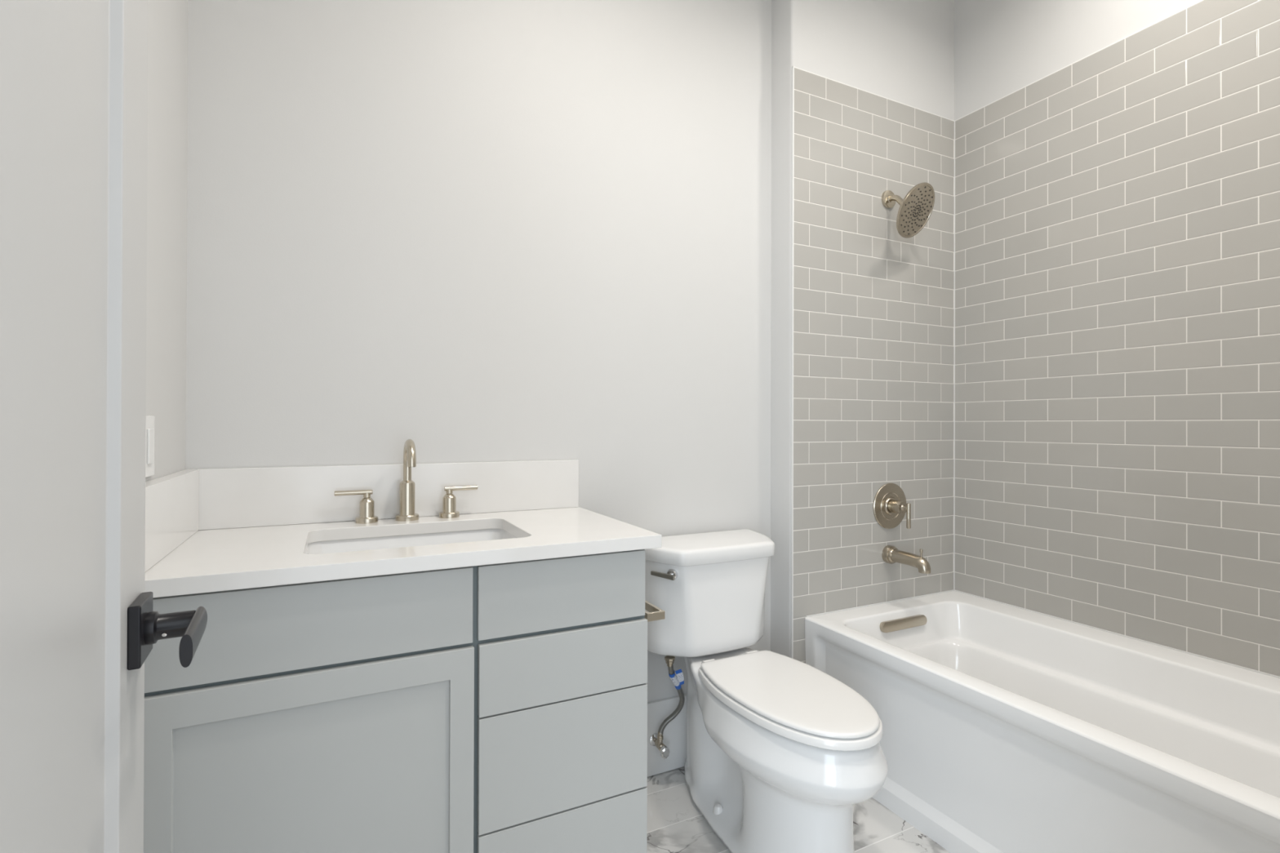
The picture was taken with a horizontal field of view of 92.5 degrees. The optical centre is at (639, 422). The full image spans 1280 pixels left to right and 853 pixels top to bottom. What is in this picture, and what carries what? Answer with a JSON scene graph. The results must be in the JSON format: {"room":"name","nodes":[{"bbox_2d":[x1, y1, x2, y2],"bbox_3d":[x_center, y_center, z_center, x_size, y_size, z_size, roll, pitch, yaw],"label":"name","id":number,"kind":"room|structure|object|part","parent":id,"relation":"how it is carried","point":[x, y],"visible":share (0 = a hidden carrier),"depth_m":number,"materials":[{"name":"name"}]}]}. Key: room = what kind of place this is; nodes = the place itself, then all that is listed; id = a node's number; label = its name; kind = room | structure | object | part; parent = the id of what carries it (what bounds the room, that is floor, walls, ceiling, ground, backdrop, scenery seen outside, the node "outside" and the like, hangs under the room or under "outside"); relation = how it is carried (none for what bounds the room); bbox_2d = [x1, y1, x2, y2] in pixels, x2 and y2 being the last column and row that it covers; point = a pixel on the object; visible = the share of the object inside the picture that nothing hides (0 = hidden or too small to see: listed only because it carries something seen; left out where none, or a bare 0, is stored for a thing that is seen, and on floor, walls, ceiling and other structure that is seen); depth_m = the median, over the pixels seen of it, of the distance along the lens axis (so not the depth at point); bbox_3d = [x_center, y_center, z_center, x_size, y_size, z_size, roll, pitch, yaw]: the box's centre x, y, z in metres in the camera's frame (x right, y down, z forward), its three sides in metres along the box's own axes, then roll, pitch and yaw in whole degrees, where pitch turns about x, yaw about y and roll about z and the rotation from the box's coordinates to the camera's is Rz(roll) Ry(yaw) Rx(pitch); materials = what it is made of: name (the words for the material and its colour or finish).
{"room":"bathroom","nodes":[
{"label":"bathroom","id":0,"kind":"room"},
{"bbox_2d":[145,0,187,481],"bbox_3d":[-0.771,-0.353,0.716,0.100,3.050,1.870,0,0,-27],"label":"wall","id":1,"kind":"structure","parent":0,"point":[167,20],"depth_m":1.31,"materials":[{"name":"paint"}]},
{"bbox_2d":[145,415,154,477],"bbox_3d":[-0.937,0.045,1.168,0.010,0.117,0.078,0,0,-27],"label":"light switch","id":2,"kind":"object","parent":1,"relation":"attached to","point":[149,442],"visible":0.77,"depth_m":1.16,"materials":[{"name":"white plastic"}]},
{"bbox_2d":[145,469,199,572],"bbox_3d":[-0.959,0.186,1.234,0.030,0.147,0.530,0,0,-27],"label":"backsplash","id":3,"kind":"structure","parent":1,"relation":"attached to","point":[171,500],"depth_m":1.22,"materials":[{"name":"stone"}]},
{"bbox_2d":[185,0,771,702],"bbox_3d":[-0.329,-0.347,1.927,1.775,3.050,0.100,0,0,-27],"label":"wall","id":4,"kind":"structure","parent":0,"point":[462,230],"depth_m":1.83,"materials":[{"name":"paint"}]},
{"bbox_2d":[196,459,578,530],"bbox_3d":[-0.646,0.188,1.699,1.006,0.147,0.020,0,0,-27],"label":"backsplash","id":5,"kind":"structure","parent":4,"relation":"attached to","point":[232,497],"depth_m":1.64,"materials":[{"name":"stone"}]},
{"bbox_2d":[648,733,669,759],"bbox_3d":[0.069,1.051,2.003,0.042,0.059,0.090,0,0,-27],"label":"valve","id":6,"kind":"object","parent":4,"relation":"attached to","point":[654,741],"visible":0.98,"depth_m":1.99,"materials":[{"name":"silver metal"}]},
{"bbox_3d":[0.080,1.060,1.970,0.030,0.040,0.022,0,0,-27],"label":"valve handle","id":7,"kind":"part","parent":6,"relation":"part of","materials":[{"name":"silver metal"}]},
{"bbox_2d":[657,655,684,739],"bbox_3d":[0.108,0.876,1.939,0.087,0.312,0.150,0,0,-9],"label":"supply hose","id":8,"kind":"object","parent":6,"relation":"attached to","point":[677,682],"visible":1,"depth_m":1.94,"materials":[{"name":"silver metal"}]},
{"bbox_2d":[647,693,687,777],"bbox_3d":[0.135,1.056,2.093,0.786,0.242,0.013,0,0,-27],"label":"baseboard","id":9,"kind":"structure","parent":4,"relation":"attached to","point":[674,734],"depth_m":2.07,"materials":[{"name":"paint"}]},
{"bbox_2d":[646,766,950,852],"bbox_3d":[0.450,1.203,1.324,2.840,0.050,1.870,0,0,-27],"label":"floor","id":10,"kind":"structure","parent":0,"point":[675,824],"depth_m":1.78,"materials":[{"name":"stone"}]},
{"bbox_2d":[143,549,647,852],"bbox_3d":[-0.541,0.734,1.461,0.984,0.884,0.536,0,0,-27],"label":"vanity cabinet","id":11,"kind":"object","parent":10,"relation":"on","point":[500,708],"visible":0.76,"depth_m":1.21,"materials":[{"name":"paint"}]},
{"bbox_3d":[-0.593,0.377,1.150,0.548,0.156,0.010,0,0,-27],"label":"false drawer","id":12,"kind":"part","parent":11,"relation":"part of","materials":[{"name":"paint"}]},
{"bbox_3d":[-0.592,0.763,1.146,0.550,0.600,0.017,0,0,-27],"label":"cabinet door","id":13,"kind":"part","parent":11,"relation":"part of","materials":[{"name":"paint"}]},
{"bbox_2d":[144,506,661,598],"bbox_3d":[-0.524,0.277,1.460,1.010,0.030,0.556,0,0,-27],"label":"countertop","id":14,"kind":"structure","parent":11,"relation":"on","point":[215,560],"depth_m":1.29,"materials":[{"name":"stone"}]},
{"bbox_2d":[334,439,477,524],"bbox_3d":[-0.605,0.153,1.620,0.364,0.219,0.145,0,0,-27],"label":"faucet","id":15,"kind":"object","parent":14,"relation":"on","point":[406,486],"visible":1,"depth_m":1.64,"materials":[{"name":"silver metal"}]},
{"bbox_3d":[-0.747,0.183,1.596,0.090,0.013,0.013,0,0,-27],"label":"lever","id":16,"kind":"part","parent":15,"relation":"part of","materials":[{"name":"silver metal"}]},
{"bbox_3d":[-0.718,0.222,1.610,0.054,0.080,0.054,0,0,-27],"label":"handle","id":17,"kind":"part","parent":15,"relation":"part of","materials":[{"name":"silver metal"}]},
{"bbox_3d":[-0.629,0.209,1.655,0.060,0.106,0.060,0,0,-27],"label":"spout","id":18,"kind":"part","parent":15,"relation":"part of","materials":[{"name":"silver metal"}]},
{"bbox_3d":[-0.606,0.103,1.609,0.021,0.119,0.125,0,0,-27],"label":"spout","id":19,"kind":"part","parent":15,"relation":"part of","materials":[{"name":"silver metal"}]},
{"bbox_3d":[-0.531,0.223,1.704,0.054,0.080,0.054,0,0,-27],"label":"handle","id":20,"kind":"part","parent":15,"relation":"part of","materials":[{"name":"silver metal"}]},
{"bbox_3d":[-0.502,0.184,1.718,0.090,0.013,0.013,0,0,-27],"label":"lever","id":21,"kind":"part","parent":15,"relation":"part of","materials":[{"name":"silver metal"}]},
{"bbox_2d":[306,528,515,554],"bbox_3d":[-0.526,0.365,1.452,0.532,0.145,0.380,0,0,-27],"label":"sink","id":22,"kind":"object","parent":14,"relation":"in","point":[420,540],"visible":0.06,"depth_m":1.59,"materials":[{"name":"ceramic"}]},
{"bbox_3d":[-0.164,0.378,1.365,0.390,0.154,0.010,0,0,-27],"label":"drawer","id":23,"kind":"part","parent":11,"relation":"part of","materials":[{"name":"paint"}]},
{"bbox_3d":[-0.162,0.962,1.361,0.392,0.204,0.016,0,0,-27],"label":"drawer","id":24,"kind":"part","parent":11,"relation":"part of","materials":[{"name":"paint"}]},
{"bbox_3d":[-0.161,0.736,1.362,0.392,0.240,0.016,0,0,-27],"label":"drawer","id":25,"kind":"part","parent":11,"relation":"part of","materials":[{"name":"paint"}]},
{"bbox_3d":[-0.161,0.538,1.362,0.392,0.149,0.016,0,0,-27],"label":"drawer","id":26,"kind":"part","parent":11,"relation":"part of","materials":[{"name":"paint"}]},
{"bbox_2d":[644,600,665,622],"bbox_3d":[0.004,0.467,1.539,0.056,0.050,0.144,0,0,-27],"label":"toilet paper holder","id":27,"kind":"object","parent":11,"relation":"attached to","point":[655,613],"visible":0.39,"depth_m":1.48,"materials":[{"name":"silver metal"}]},
{"bbox_2d":[644,528,888,852],"bbox_3d":[0.347,0.779,1.746,0.490,0.800,0.797,0,0,-27],"label":"toilet","id":28,"kind":"object","parent":10,"relation":"on","point":[781,751],"visible":0.98,"depth_m":1.67,"materials":[{"name":"ceramic"}]},
{"bbox_3d":[0.068,0.458,1.836,0.082,0.017,0.008,0,0,35],"label":"lever arm","id":29,"kind":"part","parent":28,"relation":"part of","materials":[{"name":"silver metal"}]},
{"bbox_3d":[0.094,0.457,1.837,0.033,0.033,0.022,0,0,35],"label":"flush lever","id":30,"kind":"part","parent":28,"relation":"part of","materials":[{"name":"silver metal"}]},
{"bbox_3d":[0.224,0.574,1.992,0.469,0.293,0.235,0,0,-27],"label":"tank","id":31,"kind":"part","parent":28,"relation":"part of","materials":[{"name":"ceramic"}]},
{"bbox_3d":[0.226,0.403,1.990,0.490,0.048,0.254,0,0,-27],"label":"tank lid","id":32,"kind":"part","parent":28,"relation":"part of","materials":[{"name":"ceramic"}]},
{"bbox_3d":[0.354,0.953,1.742,0.386,0.452,0.787,0,0,-27],"label":"bowl","id":33,"kind":"part","parent":28,"relation":"part of","materials":[{"name":"ceramic"}]},
{"bbox_3d":[0.405,0.718,1.644,0.325,0.012,0.523,0,0,-27],"label":"seat lid","id":34,"kind":"part","parent":28,"relation":"part of","materials":[{"name":"plastic"}]},
{"bbox_3d":[0.405,0.739,1.644,0.339,0.021,0.537,0,0,-27],"label":"seat","id":35,"kind":"part","parent":28,"relation":"part of","materials":[{"name":"plastic"}]},
{"bbox_2d":[804,591,1279,852],"bbox_3d":[1.282,0.940,1.689,0.825,0.484,1.521,0,0,-27],"label":"bathtub","id":36,"kind":"object","parent":10,"relation":"on","point":[1006,729],"visible":0.91,"depth_m":1.69,"materials":[{"name":"ceramic"}]},
{"bbox_2d":[770,0,954,657],"bbox_3d":[0.880,-0.342,2.469,0.871,3.050,0.213,0,0,-27],"label":"wall","id":37,"kind":"structure","parent":0,"point":[900,51],"depth_m":2.26,"materials":[{"name":"paint"}]},
{"bbox_2d":[791,66,794,658],"bbox_3d":[0.542,-0.043,2.176,0.004,2.448,0.006,0,0,-27],"label":"trim","id":38,"kind":"structure","parent":37,"relation":"attached to","point":[793,68],"depth_m":2.17,"materials":[{"name":"paint"}]},
{"bbox_2d":[793,67,954,663],"bbox_3d":[0.928,-0.040,2.369,0.859,2.446,0.006,0,0,-27],"label":"wall tile","id":39,"kind":"object","parent":37,"relation":"attached to","point":[873,305],"depth_m":2.33,"materials":[{"name":"grey tile"}]},
{"bbox_2d":[872,483,911,528],"bbox_3d":[0.996,0.324,2.343,0.178,0.178,0.100,0,0,-27],"label":"shower valve","id":40,"kind":"object","parent":37,"relation":"attached to","point":[890,507],"visible":1,"depth_m":2.36,"materials":[{"name":"silver metal"}]},
{"bbox_3d":[1.012,0.351,2.306,0.015,0.093,0.021,0,0,26],"label":"valve lever","id":41,"kind":"part","parent":40,"relation":"part of","materials":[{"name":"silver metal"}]},
{"bbox_2d":[881,545,930,573],"bbox_3d":[1.008,0.506,2.301,0.069,0.082,0.185,0,0,-27],"label":"tub spout","id":42,"kind":"object","parent":37,"relation":"attached to","point":[891,554],"visible":1,"depth_m":2.29,"materials":[{"name":"silver metal"}]},
{"bbox_2d":[881,182,934,238],"bbox_3d":[1.007,-0.801,2.306,0.197,0.206,0.181,0,0,-27],"label":"shower","id":43,"kind":"object","parent":37,"relation":"attached to","point":[915,210],"visible":1,"depth_m":2.27,"materials":[{"name":"silver metal"}]},
{"bbox_3d":[0.990,-0.834,2.333,0.025,0.091,0.104,0,0,-23],"label":"arm","id":44,"kind":"part","parent":43,"relation":"part of","materials":[{"name":"silver metal"}]},
{"bbox_2d":[954,0,1200,120],"bbox_3d":[1.685,-0.342,1.945,0.100,3.050,1.870,0,0,-27],"label":"wall","id":45,"kind":"structure","parent":0,"point":[1002,47],"depth_m":2.31,"materials":[{"name":"paint"}]},
{"bbox_2d":[792,0,1279,678],"bbox_3d":[1.270,-0.285,1.689,0.869,1.965,1.529,0,0,-27],"label":"trim","id":46,"kind":"structure","parent":45,"relation":"attached to","point":[1254,670],"depth_m":2.40,"materials":[{"name":"paint"}]},
{"bbox_2d":[955,0,1279,676],"bbox_3d":[1.657,-0.040,1.879,0.006,2.446,1.524,0,0,-27],"label":"wall tile","id":47,"kind":"object","parent":45,"relation":"attached to","point":[1117,210],"depth_m":1.99,"materials":[{"name":"grey tile"}]},
{"bbox_3d":[0.847,-0.349,0.551,2.646,3.050,0.127,0,0,-27],"label":"wall","id":48,"kind":"structure","parent":0,"visible":0},
{"bbox_2d":[0,0,207,852],"bbox_3d":[-0.386,0.144,0.403,0.100,2.033,0.745,0,0,-29],"label":"door","id":49,"kind":"structure","parent":48,"relation":"in","point":[79,626],"depth_m":0.52,"materials":[{"name":"paint"}]},
{"bbox_3d":[-0.549,0.227,0.674,0.012,0.067,0.066,0,0,-29],"label":"handle","id":50,"kind":"part","parent":49,"relation":"part of","materials":[{"name":"black metal"}]},
{"bbox_3d":[-0.525,0.228,0.688,0.044,0.036,0.036,0,0,-29],"label":"handle stem","id":51,"kind":"part","parent":49,"relation":"part of","materials":[{"name":"black metal"}]},
{"bbox_3d":[-0.481,0.228,0.661,0.011,0.033,0.119,0,0,-29],"label":"handle lever","id":52,"kind":"part","parent":49,"relation":"part of","materials":[{"name":"black metal"}]}
]}

